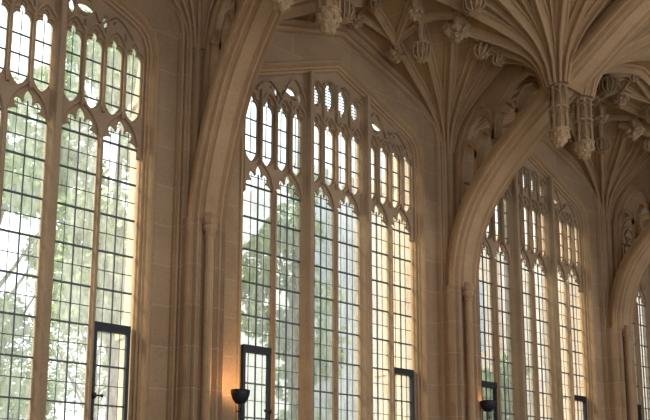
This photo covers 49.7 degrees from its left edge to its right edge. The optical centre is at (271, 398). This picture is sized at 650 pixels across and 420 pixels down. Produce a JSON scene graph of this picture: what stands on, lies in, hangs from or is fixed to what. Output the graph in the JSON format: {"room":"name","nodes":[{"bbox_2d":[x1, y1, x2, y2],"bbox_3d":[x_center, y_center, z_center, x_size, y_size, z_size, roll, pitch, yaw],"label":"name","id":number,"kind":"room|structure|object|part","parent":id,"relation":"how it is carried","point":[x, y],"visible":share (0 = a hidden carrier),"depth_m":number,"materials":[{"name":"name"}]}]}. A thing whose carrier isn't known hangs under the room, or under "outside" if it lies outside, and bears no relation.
{"room":"gothic vaulted hall","nodes":[
{"label":"gothic vaulted hall","id":0,"kind":"room"},
{"bbox_2d":[127,0,647,419],"bbox_3d":[1.212,-2.373,12.822,29.612,12.600,0.620,6,-9,-34],"label":"wall","id":1,"kind":"structure","parent":0,"point":[284,46],"depth_m":12.12,"materials":[{"name":"stone"}]},
{"bbox_2d":[0,0,159,419],"bbox_3d":[-3.592,-2.597,9.235,4.400,8.559,0.480,6,-9,-34],"label":"window","id":2,"kind":"structure","parent":1,"relation":"in","point":[126,25],"depth_m":10.03,"materials":[{"name":"stone"}]},
{"bbox_3d":[-3.605,-5.195,9.654,3.974,2.820,0.045,6,-9,-34],"label":"tracery moulding","id":3,"kind":"part","parent":2,"relation":"part of","materials":[{"name":"stone"}]},
{"bbox_3d":[-2.419,-0.041,9.748,0.157,0.100,0.054,4,-9,-24],"label":"casement handle","id":4,"kind":"part","parent":2,"relation":"part of","materials":[{"name":"metal"}]},
{"bbox_3d":[-3.626,-2.714,9.303,4.400,8.309,0.355,6,-9,-34],"label":"frame","id":5,"kind":"part","parent":2,"relation":"part of","materials":[{"name":"stone"}]},
{"bbox_2d":[169,0,200,419],"bbox_3d":[-3.481,-2.465,9.051,5.720,10.450,0.240,6,-9,-34],"label":"arch","id":6,"kind":"object","parent":1,"relation":"attached to","point":[196,67],"visible":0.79,"depth_m":10.73,"materials":[{"name":"stone"}]},
{"bbox_2d":[166,33,204,419],"bbox_3d":[-1.096,-1.372,10.563,0.870,8.750,0.543,6,-9,-34],"label":"wall pier","id":7,"kind":"object","parent":1,"relation":"attached to","point":[186,52],"visible":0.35,"depth_m":10.65,"materials":[{"name":"stone"}]},
{"bbox_2d":[165,0,367,49],"bbox_3d":[-0.668,-6.467,10.720,5.965,1.869,1.683,6,-9,-34],"label":"vault","id":8,"kind":"object","parent":7,"relation":"on","point":[192,12],"visible":0.3,"depth_m":10.96,"materials":[{"name":"stone"}]},
{"bbox_2d":[310,13,315,23],"bbox_3d":[0.802,-6.688,12.202,0.254,0.363,0.251,4,-8,-21],"label":"boss","id":9,"kind":"object","parent":8,"relation":"attached to","point":[313,16],"visible":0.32,"depth_m":12.14,"materials":[{"name":"stone"}]},
{"bbox_2d":[339,0,354,25],"bbox_3d":[1.197,-6.628,11.571,0.369,0.844,0.371,0,-8,4],"label":"boss","id":10,"kind":"object","parent":8,"relation":"attached to","point":[347,6],"visible":0.6,"depth_m":11.43,"materials":[{"name":"stone"}]},
{"bbox_2d":[355,0,496,52],"bbox_3d":[2.114,-6.826,11.912,4.445,0.862,2.118,5,-9,-31],"label":"rib","id":11,"kind":"object","parent":8,"relation":"attached to","point":[402,32],"visible":0.55,"depth_m":12.62,"materials":[{"name":"stone"}]},
{"bbox_2d":[349,13,364,28],"bbox_3d":[1.534,-6.919,12.736,0.347,0.393,0.328,-2,-8,20],"label":"boss","id":12,"kind":"object","parent":11,"relation":"attached to","point":[358,20],"visible":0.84,"depth_m":12.66,"materials":[{"name":"stone"}]},
{"bbox_2d":[367,0,383,12],"bbox_3d":[1.834,-6.993,12.306,0.289,0.416,0.289,1,-8,0],"label":"boss","id":13,"kind":"object","parent":11,"relation":"attached to","point":[376,6],"visible":0.97,"depth_m":12.25,"materials":[{"name":"stone"}]},
{"bbox_2d":[404,0,423,21],"bbox_3d":[2.488,-6.820,12.150,0.336,0.586,0.327,-6,-11,42],"label":"boss","id":14,"kind":"object","parent":11,"relation":"attached to","point":[413,14],"visible":1,"depth_m":12.07,"materials":[{"name":"stone"}]},
{"bbox_3d":[2.478,-6.890,12.162,0.166,0.443,0.166,-6,-11,42],"label":"boss stem","id":15,"kind":"part","parent":14,"relation":"part of","materials":[{"name":"stone"}]},
{"bbox_2d":[233,58,428,419],"bbox_3d":[1.195,-2.094,12.493,4.400,8.559,0.480,6,-9,-34],"label":"window","id":16,"kind":"structure","parent":1,"relation":"in","point":[395,136],"depth_m":12.68,"materials":[{"name":"stone"}]},
{"bbox_3d":[1.182,-4.692,12.912,3.974,2.820,0.045,6,-9,-34],"label":"tracery moulding","id":17,"kind":"part","parent":16,"relation":"part of","materials":[{"name":"stone"}]},
{"bbox_2d":[276,17,453,419],"bbox_3d":[1.306,-1.962,12.309,5.720,10.450,0.240,6,-9,-34],"label":"arch","id":18,"kind":"object","parent":1,"relation":"attached to","point":[357,39],"visible":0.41,"depth_m":13.67,"materials":[{"name":"stone"}]},
{"bbox_2d":[434,142,455,419],"bbox_3d":[3.691,-0.869,13.821,0.870,8.750,0.543,6,-9,-34],"label":"wall pier","id":19,"kind":"object","parent":1,"relation":"attached to","point":[435,143],"visible":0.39,"depth_m":13.97,"materials":[{"name":"stone"}]},
{"bbox_2d":[359,0,536,153],"bbox_3d":[4.119,-5.965,13.978,5.965,1.869,1.683,6,-9,-34],"label":"vault","id":20,"kind":"object","parent":19,"relation":"on","point":[452,80],"visible":0.54,"depth_m":13.43,"materials":[{"name":"stone"}]},
{"bbox_2d":[385,44,393,60],"bbox_3d":[2.265,-6.535,13.195,0.254,0.363,0.251,-1,-8,13],"label":"boss","id":21,"kind":"object","parent":20,"relation":"attached to","point":[390,48],"visible":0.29,"depth_m":13.16,"materials":[{"name":"stone"}]},
{"bbox_2d":[387,41,405,63],"bbox_3d":[2.333,-6.496,13.021,0.340,0.547,0.345,1,-8,0],"label":"boss","id":22,"kind":"object","parent":20,"relation":"attached to","point":[396,55],"visible":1,"depth_m":12.95,"materials":[{"name":"stone"}]},
{"bbox_3d":[2.340,-6.569,13.029,0.166,0.399,0.166,1,-8,0],"label":"boss stem","id":23,"kind":"part","parent":22,"relation":"part of","materials":[{"name":"stone"}]},
{"bbox_2d":[410,21,431,63],"bbox_3d":[2.690,-6.472,12.586,0.371,0.844,0.369,-5,-9,34],"label":"boss","id":24,"kind":"object","parent":20,"relation":"attached to","point":[421,49],"visible":0.98,"depth_m":12.48,"materials":[{"name":"stone"}]},
{"bbox_3d":[2.692,-6.568,12.600,0.166,0.649,0.166,-5,-9,34],"label":"boss stem","id":25,"kind":"part","parent":24,"relation":"part of","materials":[{"name":"stone"}]},
{"bbox_2d":[472,150,598,419],"bbox_3d":[5.982,-1.591,15.751,4.400,8.559,0.480,6,-9,-34],"label":"window","id":26,"kind":"structure","parent":1,"relation":"in","point":[538,198],"depth_m":16.12,"materials":[{"name":"stone"}]},
{"bbox_3d":[5.970,-4.189,16.170,3.974,2.820,0.045,6,-9,-34],"label":"tracery moulding","id":27,"kind":"part","parent":26,"relation":"part of","materials":[{"name":"stone"}]},
{"bbox_2d":[489,122,613,419],"bbox_3d":[6.093,-1.459,15.567,5.720,10.450,0.240,6,-9,-34],"label":"arch","id":28,"kind":"object","parent":1,"relation":"attached to","point":[563,154],"visible":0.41,"depth_m":17.23,"materials":[{"name":"stone"}]},
{"bbox_2d":[594,209,614,419],"bbox_3d":[8.478,-0.366,17.079,0.870,8.750,0.543,6,-9,-34],"label":"wall pier","id":29,"kind":"object","parent":1,"relation":"attached to","point":[595,211],"visible":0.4,"depth_m":17.23,"materials":[{"name":"stone"}]},
{"bbox_2d":[563,106,649,218],"bbox_3d":[8.906,-5.462,17.236,5.965,1.869,1.683,6,-9,-34],"label":"vault","id":30,"kind":"object","parent":29,"relation":"on","point":[608,173],"visible":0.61,"depth_m":16.83,"materials":[{"name":"stone"}]},
{"bbox_2d":[566,138,573,148],"bbox_3d":[7.048,-6.034,16.445,0.254,0.363,0.251,0,-8,2],"label":"boss","id":31,"kind":"object","parent":30,"relation":"attached to","point":[570,140],"visible":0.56,"depth_m":16.41,"materials":[{"name":"stone"}]},
{"bbox_2d":[569,135,577,150],"bbox_3d":[7.131,-5.993,16.281,0.345,0.547,0.341,-5,-9,35],"label":"boss","id":32,"kind":"object","parent":30,"relation":"attached to","point":[571,146],"visible":0.15,"depth_m":16.25,"materials":[{"name":"stone"}]},
{"bbox_2d":[594,124,610,153],"bbox_3d":[7.479,-5.969,15.846,0.371,0.844,0.369,-4,-9,30],"label":"boss","id":33,"kind":"object","parent":30,"relation":"attached to","point":[600,144],"visible":0.93,"depth_m":15.73,"materials":[{"name":"stone"}]},
{"bbox_3d":[7.479,-6.065,15.858,0.166,0.649,0.166,-4,-9,30],"label":"boss stem","id":34,"kind":"part","parent":33,"relation":"part of","materials":[{"name":"stone"}]},
{"bbox_2d":[622,212,649,419],"bbox_3d":[10.769,-1.089,19.009,4.400,8.559,0.480,6,-9,-34],"label":"window","id":35,"kind":"structure","parent":1,"relation":"in","point":[644,286],"depth_m":18.57,"materials":[{"name":"stone"}]},
{"bbox_3d":[10.757,-3.687,19.428,3.974,2.820,0.045,6,-9,-34],"label":"tracery moulding","id":36,"kind":"part","parent":35,"relation":"part of","materials":[{"name":"stone"}]},
{"bbox_3d":[10.735,-1.206,19.077,4.400,8.309,0.355,6,-9,-34],"label":"frame","id":37,"kind":"part","parent":35,"relation":"part of","materials":[{"name":"stone"}]},
{"bbox_3d":[4.153,2.867,7.693,29.612,0.300,10.000,6,-9,-34],"label":"floor","id":38,"kind":"structure","parent":0,"visible":0},
{"bbox_2d":[177,0,282,419],"bbox_3d":[1.579,-2.512,6.809,0.640,10.057,9.750,6,-9,-34],"label":"arch","id":39,"kind":"object","parent":38,"relation":"on","point":[239,39],"visible":0.97,"depth_m":10.32,"materials":[{"name":"stone"}]},
{"bbox_2d":[231,389,249,419],"bbox_3d":[-0.479,1.419,10.171,0.392,3.130,0.392,6,-9,-34],"label":"lamp","id":40,"kind":"object","parent":38,"relation":"on","point":[239,396],"visible":1,"depth_m":10.28,"materials":[{"name":"metal"}]},
{"bbox_3d":[-0.480,1.503,10.160,0.140,2.920,0.022,6,-9,-34],"label":"stem","id":41,"kind":"part","parent":40,"relation":"part of","materials":[{"name":"metal"}]},
{"bbox_3d":[-0.461,-0.018,10.368,0.286,0.210,0.286,6,-9,-34],"label":"lamp shade","id":42,"kind":"part","parent":40,"relation":"part of","materials":[{"name":"metal"}]},
{"bbox_2d":[480,400,495,419],"bbox_3d":[4.193,1.751,13.371,0.392,3.450,0.392,6,-9,-34],"label":"lamp","id":43,"kind":"object","parent":38,"relation":"on","point":[487,406],"visible":1,"depth_m":13.50,"materials":[{"name":"metal"}]},
{"bbox_3d":[4.212,0.155,13.589,0.286,0.210,0.286,6,-9,-34],"label":"lamp shade","id":44,"kind":"part","parent":43,"relation":"part of","materials":[{"name":"metal"}]},
{"bbox_2d":[442,0,649,419],"bbox_3d":[6.365,-2.000,10.066,0.780,10.039,9.750,6,-9,-34],"label":"arch","id":45,"kind":"object","parent":38,"relation":"on","point":[622,20],"visible":0.91,"depth_m":13.44,"materials":[{"name":"stone"}]},
{"bbox_2d":[420,0,649,106],"bbox_3d":[5.469,-6.322,12.050,6.012,1.948,3.746,6,-9,-34],"label":"vault","id":46,"kind":"object","parent":45,"relation":"on","point":[543,36],"visible":0.73,"depth_m":11.94,"materials":[{"name":"stone"}]},
{"bbox_2d":[442,14,469,43],"bbox_3d":[3.233,-6.513,12.239,0.474,0.634,0.478,-1,-8,12],"label":"boss","id":47,"kind":"object","parent":46,"relation":"attached to","point":[455,33],"visible":0.98,"depth_m":12.14,"materials":[{"name":"stone"}]},
{"bbox_3d":[3.238,-6.607,12.250,0.166,0.445,0.166,-1,-8,12],"label":"boss stem","id":48,"kind":"part","parent":47,"relation":"part of","materials":[{"name":"stone"}]},
{"bbox_2d":[461,0,484,17],"bbox_3d":[3.354,-6.643,11.602,0.384,0.547,0.386,-4,-9,31],"label":"boss","id":49,"kind":"object","parent":46,"relation":"attached to","point":[472,8],"visible":1,"depth_m":11.51,"materials":[{"name":"stone"}]},
{"bbox_2d":[472,41,490,59],"bbox_3d":[3.804,-6.334,12.632,0.349,0.464,0.350,7,-10,-38],"label":"boss","id":50,"kind":"object","parent":46,"relation":"attached to","point":[481,53],"visible":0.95,"depth_m":12.56,"materials":[{"name":"stone"}]},
{"bbox_2d":[491,52,506,66],"bbox_3d":[4.138,-6.220,12.701,0.289,0.405,0.289,-5,-10,35],"label":"boss","id":51,"kind":"object","parent":46,"relation":"attached to","point":[499,59],"visible":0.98,"depth_m":12.64,"materials":[{"name":"stone"}]},
{"bbox_2d":[547,83,570,148],"bbox_3d":[4.920,-4.982,11.986,0.351,1.468,0.352,6,-9,-34],"label":"pendant","id":52,"kind":"object","parent":46,"relation":"hanging from","point":[559,135],"visible":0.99,"depth_m":11.88,"materials":[{"name":"stone"}]},
{"bbox_3d":[4.911,-4.412,11.911,0.351,0.318,0.345,6,-9,-34],"label":"foliate knob","id":53,"kind":"part","parent":52,"relation":"part of","materials":[{"name":"stone"}]},
{"bbox_2d":[572,93,594,160],"bbox_3d":[5.529,-4.915,12.400,0.351,1.474,0.352,6,-9,-34],"label":"pendant","id":54,"kind":"object","parent":46,"relation":"hanging from","point":[584,147],"visible":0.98,"depth_m":12.30,"materials":[{"name":"stone"}]},
{"bbox_3d":[5.520,-4.344,12.325,0.351,0.324,0.345,6,-9,-34],"label":"foliate knob","id":55,"kind":"part","parent":54,"relation":"part of","materials":[{"name":"stone"}]},
{"bbox_2d":[565,73,649,137],"bbox_3d":[6.901,-6.323,15.170,4.445,0.862,2.118,5,-9,-31],"label":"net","id":56,"kind":"object","parent":46,"relation":"attached to","point":[645,98],"visible":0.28,"depth_m":14.91,"materials":[{"name":"stone"}]},
{"bbox_2d":[592,94,603,103],"bbox_3d":[6.990,-6.543,15.033,0.414,0.428,0.439,2,-8,-10],"label":"boss","id":57,"kind":"object","parent":56,"relation":"attached to","point":[597,99],"visible":0.25,"depth_m":14.97,"materials":[{"name":"stone"}]},
{"bbox_2d":[593,104,608,124],"bbox_3d":[7.253,-6.317,15.408,0.336,0.586,0.327,-2,-8,16],"label":"boss","id":58,"kind":"object","parent":56,"relation":"attached to","point":[600,118],"visible":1,"depth_m":15.35,"materials":[{"name":"stone"}]},
{"bbox_3d":[7.265,-6.387,15.420,0.166,0.443,0.166,-2,-8,16],"label":"boss stem","id":59,"kind":"part","parent":58,"relation":"part of","materials":[{"name":"stone"}]},
{"bbox_2d":[596,89,606,97],"bbox_3d":[6.939,-6.474,14.555,0.376,0.457,0.337,7,-10,-37],"label":"boss","id":60,"kind":"object","parent":56,"relation":"attached to","point":[597,92],"visible":0.13,"depth_m":14.54,"materials":[{"name":"stone"}]},
{"bbox_2d":[611,91,629,107],"bbox_3d":[7.439,-6.421,14.898,0.337,0.457,0.376,-6,-10,42],"label":"boss","id":61,"kind":"object","parent":56,"relation":"attached to","point":[620,100],"visible":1,"depth_m":14.83,"materials":[{"name":"stone"}]},
{"bbox_2d":[625,71,640,82],"bbox_3d":[7.446,-6.630,14.381,0.335,0.296,0.334,1,-8,-5],"label":"boss","id":62,"kind":"object","parent":56,"relation":"attached to","point":[634,78],"visible":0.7,"depth_m":14.33,"materials":[{"name":"stone"}]},
{"bbox_2d":[598,73,618,96],"bbox_3d":[6.681,-6.293,13.867,0.384,0.547,0.386,-5,-9,34],"label":"boss","id":63,"kind":"object","parent":46,"relation":"attached to","point":[607,85],"visible":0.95,"depth_m":13.76,"materials":[{"name":"stone"}]},
{"bbox_2d":[606,163,649,419],"bbox_3d":[11.152,-1.497,13.324,0.780,10.039,9.750,6,-9,-34],"label":"arch","id":64,"kind":"object","parent":38,"relation":"on","point":[629,269],"visible":0.98,"depth_m":16.91,"materials":[{"name":"stone"}]},
{"bbox_2d":[600,65,649,143],"bbox_3d":[10.256,-5.820,15.308,6.012,1.948,3.746,6,-9,-34],"label":"vault","id":65,"kind":"object","parent":64,"relation":"on","point":[633,106],"visible":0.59,"depth_m":15.22,"materials":[{"name":"stone"}]},
{"bbox_2d":[621,118,645,140],"bbox_3d":[8.028,-6.011,15.493,0.474,0.634,0.478,0,-8,6],"label":"boss","id":66,"kind":"object","parent":65,"relation":"attached to","point":[634,132],"visible":0.98,"depth_m":15.40,"materials":[{"name":"stone"}]},
{"bbox_3d":[8.025,-6.105,15.508,0.166,0.445,0.166,0,-8,6],"label":"boss stem","id":67,"kind":"part","parent":66,"relation":"part of","materials":[{"name":"stone"}]},
{"bbox_2d":[640,137,649,151],"bbox_3d":[8.591,-5.832,15.885,0.349,0.464,0.350,-6,-10,39],"label":"boss","id":68,"kind":"object","parent":65,"relation":"attached to","point":[646,143],"visible":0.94,"depth_m":15.84,"materials":[{"name":"stone"}]},
{"bbox_2d":[644,106,649,123],"bbox_3d":[8.144,-6.140,14.858,0.386,0.547,0.384,8,-11,-42],"label":"boss","id":69,"kind":"object","parent":65,"relation":"attached to","point":[647,110],"visible":0.98,"depth_m":14.86,"materials":[{"name":"stone"}]},
{"bbox_3d":[0.682,-6.825,8.792,6.012,1.948,3.746,6,-9,-34],"label":"vault","id":70,"kind":"object","parent":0,"visible":0},
{"bbox_2d":[268,0,293,15],"bbox_3d":[0.133,-5.480,8.727,0.351,1.477,0.352,6,-9,-34],"label":"pendant","id":71,"kind":"object","parent":70,"relation":"hanging from","point":[280,6],"visible":1,"depth_m":8.60,"materials":[{"name":"stone"}]},
{"bbox_2d":[315,0,341,37],"bbox_3d":[0.742,-5.425,9.143,0.351,1.458,0.352,6,-9,-34],"label":"pendant","id":72,"kind":"object","parent":70,"relation":"hanging from","point":[328,12],"visible":1,"depth_m":8.98,"materials":[{"name":"stone"}]},
{"label":"outside","id":73,"kind":"structure","parent":0,"visible":0},
{"bbox_3d":[-10.419,10.015,58.364,130.000,0.100,89.580,6,-9,-34],"label":"lawn","id":74,"kind":"structure","parent":73,"visible":0},
{"bbox_2d":[0,363,61,419],"bbox_3d":[-11.583,1.966,27.189,6.792,7.410,7.606,5,-9,-28],"label":"leafy tree","id":75,"kind":"object","parent":74,"relation":"on","point":[14,404],"visible":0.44,"depth_m":27.27,"materials":[{"name":"green plant"}]},
{"bbox_2d":[0,69,65,404],"bbox_3d":[-10.385,-3.136,24.366,4.946,16.771,5.413,-1,-8,12],"label":"leafy tree","id":76,"kind":"object","parent":74,"relation":"on","point":[8,306],"visible":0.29,"depth_m":24.36,"materials":[{"name":"green plant"}]},
{"bbox_2d":[2,4,138,419],"bbox_3d":[-4.894,-4.109,21.542,7.210,18.066,7.509,5,-9,-29],"label":"leafy tree","id":77,"kind":"object","parent":74,"relation":"on","point":[20,124],"visible":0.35,"depth_m":20.64,"materials":[{"name":"green plant"}]},
{"bbox_2d":[22,241,125,419],"bbox_3d":[-8.361,-1.243,35.624,8.135,16.115,6.993,4,-8,-23],"label":"leafy tree","id":78,"kind":"object","parent":74,"relation":"on","point":[52,353],"visible":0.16,"depth_m":35.62,"materials":[{"name":"green plant"}]},
{"bbox_2d":[115,66,138,419],"bbox_3d":[-1.811,-2.253,11.749,1.240,11.800,1.080,6,-9,-34],"label":"buttress","id":79,"kind":"object","parent":74,"relation":"on","point":[125,321],"visible":0.12,"depth_m":11.60,"materials":[{"name":"stone"}]},
{"bbox_2d":[241,171,351,419],"bbox_3d":[0.552,-1.008,21.140,3.686,11.946,2.962,2,-8,-11],"label":"leafy tree","id":80,"kind":"object","parent":74,"relation":"on","point":[250,308],"visible":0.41,"depth_m":21.10,"materials":[{"name":"green plant"}]},
{"bbox_2d":[241,156,371,419],"bbox_3d":[1.406,-1.945,32.933,4.140,17.000,5.450,6,-9,-34],"label":"building","id":81,"kind":"structure","parent":74,"relation":"on","point":[260,374],"depth_m":31.81,"materials":[{"name":"stone"}]},
{"bbox_3d":[1.921,1.901,29.933,1.000,3.960,0.030,6,-9,-34],"label":"pane","id":82,"kind":"part","parent":81,"relation":"part of","materials":[{"name":"clear glass"}]},
{"bbox_3d":[2.012,-5.619,30.960,1.000,3.960,0.030,6,-9,-34],"label":"pane","id":83,"kind":"part","parent":81,"relation":"part of","materials":[{"name":"clear glass"}]},
{"bbox_3d":[3.535,-5.459,31.997,1.000,3.960,0.030,6,-9,-34],"label":"pane","id":84,"kind":"part","parent":81,"relation":"part of","materials":[{"name":"clear glass"}]},
{"bbox_3d":[3.445,2.061,30.970,1.000,3.960,0.030,6,-9,-34],"label":"pane","id":85,"kind":"part","parent":81,"relation":"part of","materials":[{"name":"clear glass"}]},
{"bbox_2d":[373,153,405,419],"bbox_3d":[2.976,-1.750,15.007,1.240,11.800,1.080,6,-9,-34],"label":"buttress","id":86,"kind":"object","parent":74,"relation":"on","point":[382,388],"visible":0.1,"depth_m":14.67,"materials":[{"name":"stone"}]},
{"bbox_2d":[482,352,530,419],"bbox_3d":[7.334,1.883,22.455,3.254,6.751,3.164,6,-9,-34],"label":"leafy tree","id":87,"kind":"object","parent":74,"relation":"on","point":[489,377],"visible":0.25,"depth_m":22.20,"materials":[{"name":"green plant"}]},
{"bbox_2d":[371,184,647,419],"bbox_3d":[21.077,0.336,46.048,44.040,16.500,5.450,6,-9,-34],"label":"building","id":88,"kind":"structure","parent":74,"relation":"on","point":[486,279],"depth_m":37.33,"materials":[{"name":"stone"}]},
{"bbox_3d":[10.901,-4.361,36.723,1.000,3.840,0.030,6,-9,-34],"label":"pane","id":89,"kind":"part","parent":88,"relation":"part of","materials":[{"name":"clear glass"}]},
{"bbox_2d":[539,223,567,419],"bbox_3d":[7.763,-1.247,18.265,1.240,11.800,1.080,6,-9,-34],"label":"buttress","id":90,"kind":"object","parent":74,"relation":"on","point":[560,278],"visible":0.04,"depth_m":17.85,"materials":[{"name":"stone"}]}
]}

